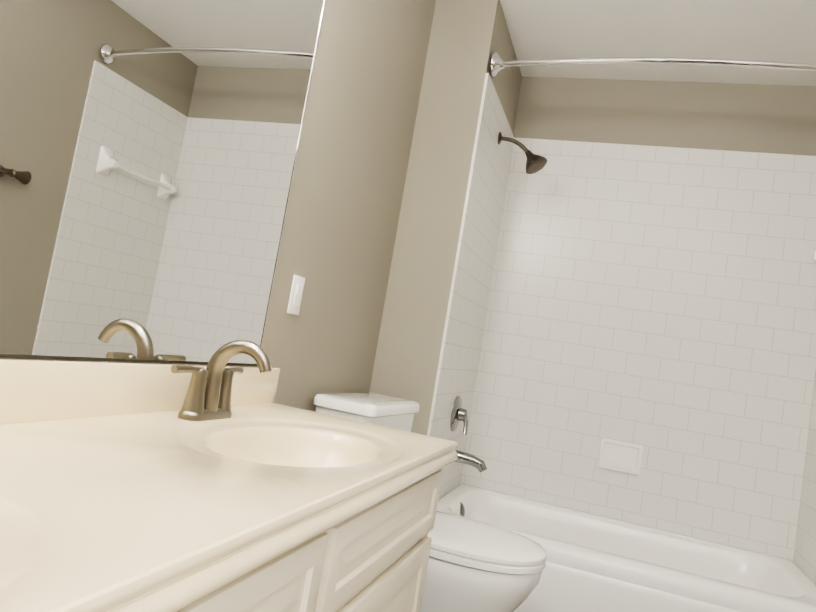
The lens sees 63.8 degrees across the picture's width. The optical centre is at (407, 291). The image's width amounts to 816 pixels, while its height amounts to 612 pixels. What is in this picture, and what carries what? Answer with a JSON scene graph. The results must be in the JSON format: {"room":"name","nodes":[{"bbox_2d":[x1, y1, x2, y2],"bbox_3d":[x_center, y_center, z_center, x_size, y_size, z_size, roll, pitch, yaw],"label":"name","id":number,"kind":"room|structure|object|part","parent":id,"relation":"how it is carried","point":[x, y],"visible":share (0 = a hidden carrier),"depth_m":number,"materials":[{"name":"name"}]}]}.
{"room":"bathroom","nodes":[
{"label":"bathroom","id":0,"kind":"room"},
{"bbox_2d":[0,0,435,411],"bbox_3d":[-0.531,-0.215,1.445,0.100,2.520,2.740,8,-5,18],"label":"wall","id":1,"kind":"structure","parent":0,"point":[337,243],"depth_m":2.22,"materials":[{"name":"beige paint"}]},
{"bbox_2d":[0,359,279,423],"bbox_3d":[-0.658,0.154,1.007,0.021,0.103,1.868,8,-5,18],"label":"backsplash","id":2,"kind":"structure","parent":1,"relation":"attached to","point":[30,389],"depth_m":1.28,"materials":[{"name":"beige stone"}]},
{"bbox_2d":[0,0,324,365],"bbox_3d":[-0.578,-0.454,1.018,0.006,1.120,1.743,8,-5,18],"label":"mirror","id":3,"kind":"object","parent":1,"relation":"attached to","point":[148,149],"depth_m":1.29,"materials":[{"name":"clear glass"}]},
{"bbox_3d":[-0.670,0.093,0.973,0.006,0.006,1.740,8,-5,18],"label":"bottom mirror edge","id":4,"kind":"part","parent":3,"relation":"part of","materials":[{"name":"metal"}]},
{"bbox_2d":[287,275,304,314],"bbox_3d":[-0.333,0.012,1.966,0.012,0.116,0.072,8,-5,18],"label":"switch plate","id":5,"kind":"object","parent":1,"relation":"attached to","point":[296,293],"visible":1,"depth_m":1.96,"materials":[{"name":"white plastic"}]},
{"bbox_2d":[369,0,521,434],"bbox_3d":[0.125,0.029,3.120,0.370,2.520,0.880,8,-5,18],"label":"wall","id":6,"kind":"structure","parent":0,"point":[468,39],"depth_m":2.72,"materials":[{"name":"beige paint"}]},
{"bbox_2d":[427,73,513,499],"bbox_3d":[0.263,0.215,3.000,0.012,2.180,0.780,8,-5,18],"label":"wall tile","id":7,"kind":"structure","parent":6,"relation":"attached to","point":[457,370],"depth_m":2.93,"materials":[{"name":"white tile"}]},
{"bbox_2d":[450,396,467,434],"bbox_3d":[0.250,0.562,2.973,0.074,0.165,0.164,8,-5,18],"label":"shower valve","id":8,"kind":"object","parent":7,"relation":"attached to","point":[459,413],"depth_m":2.94,"materials":[{"name":"silver metal"}]},
{"bbox_2d":[454,449,486,471],"bbox_3d":[0.270,0.758,2.941,0.183,0.086,0.072,8,-5,18],"label":"tub spout","id":9,"kind":"object","parent":7,"relation":"attached to","point":[463,457],"depth_m":2.92,"materials":[{"name":"silver metal"}]},
{"bbox_2d":[498,132,546,173],"bbox_3d":[0.529,-0.643,3.036,0.239,0.188,0.109,8,-5,18],"label":"shower head","id":10,"kind":"object","parent":7,"relation":"attached to","point":[535,163],"visible":1,"depth_m":3.02},
{"bbox_2d":[500,0,815,85],"bbox_3d":[0.690,-1.329,1.627,1.990,0.100,3.720,8,-5,18],"label":"ceiling","id":11,"kind":"structure","parent":0,"point":[776,30],"depth_m":2.85,"materials":[{"name":"white paint"}]},
{"bbox_2d":[513,76,815,155],"bbox_3d":[1.130,0.203,3.199,1.520,2.520,0.100,8,-5,18],"label":"wall","id":12,"kind":"structure","parent":0,"point":[767,118],"depth_m":3.23,"materials":[{"name":"beige paint"}]},
{"bbox_2d":[460,137,815,560],"bbox_3d":[1.114,0.193,3.146,1.496,1.832,0.012,8,-5,18],"label":"wall tile","id":13,"kind":"structure","parent":12,"relation":"attached to","point":[658,303],"depth_m":3.12,"materials":[{"name":"white tile"}]},
{"bbox_2d":[598,438,642,475],"bbox_3d":[1.000,0.778,3.085,0.190,0.140,0.024,8,-5,18],"label":"soap dish","id":14,"kind":"object","parent":13,"relation":"attached to","point":[620,456],"visible":1,"depth_m":3.09,"materials":[{"name":"white ceramic"}]},
{"bbox_3d":[0.257,1.247,1.421,1.990,0.100,3.720,8,-5,18],"label":"floor","id":15,"kind":"structure","parent":0,"visible":0},
{"bbox_2d":[160,456,457,611],"bbox_3d":[-0.468,0.653,0.884,0.588,0.742,1.830,8,-5,18],"label":"bathroom vanity","id":16,"kind":"object","parent":15,"relation":"on","point":[374,557],"depth_m":1.10,"materials":[{"name":"beige paint"}]},
{"bbox_2d":[0,404,457,611],"bbox_3d":[-0.410,0.264,0.916,0.574,0.046,1.892,8,-5,18],"label":"countertop","id":17,"kind":"structure","parent":16,"relation":"on","point":[129,511],"depth_m":0.84,"materials":[{"name":"beige stone"}]},
{"bbox_2d":[170,340,271,421],"bbox_3d":[-0.376,0.194,1.426,0.164,0.181,0.255,8,-5,18],"label":"faucet","id":18,"kind":"object","parent":17,"relation":"on","point":[208,396],"depth_m":1.42,"materials":[{"name":"gold metal"}]},
{"bbox_2d":[313,393,546,611],"bbox_3d":[0.057,0.802,2.122,0.771,0.817,0.446,8,-5,22],"label":"toilet","id":19,"kind":"object","parent":15,"relation":"on","point":[474,565],"visible":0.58,"depth_m":1.91,"materials":[{"name":"white ceramic"}]},
{"bbox_2d":[436,484,815,611],"bbox_3d":[0.824,1.201,2.696,1.492,0.377,0.754,8,-5,18],"label":"bathtub","id":20,"kind":"object","parent":15,"relation":"on","point":[596,563],"visible":0.71,"depth_m":2.51,"materials":[{"name":"white ceramic"}]},
{"bbox_3d":[1.378,0.092,1.280,0.100,2.520,3.620,8,-5,18],"label":"wall","id":21,"kind":"structure","parent":0,"visible":0},
{"bbox_2d":[491,52,815,76],"bbox_3d":[1.062,-0.863,2.528,1.496,0.100,0.138,8,-5,18],"label":"shower rod","id":22,"kind":"object","parent":21,"relation":"attached to","point":[498,64],"visible":1,"depth_m":2.51,"materials":[{"name":"silver metal"}]},
{"bbox_2d":[793,369,815,583],"bbox_3d":[1.683,0.416,2.536,0.012,2.180,0.780,8,-5,18],"label":"wall tile","id":23,"kind":"structure","parent":21,"relation":"attached to","point":[804,559],"depth_m":2.76,"materials":[{"name":"white tile"}]}
]}

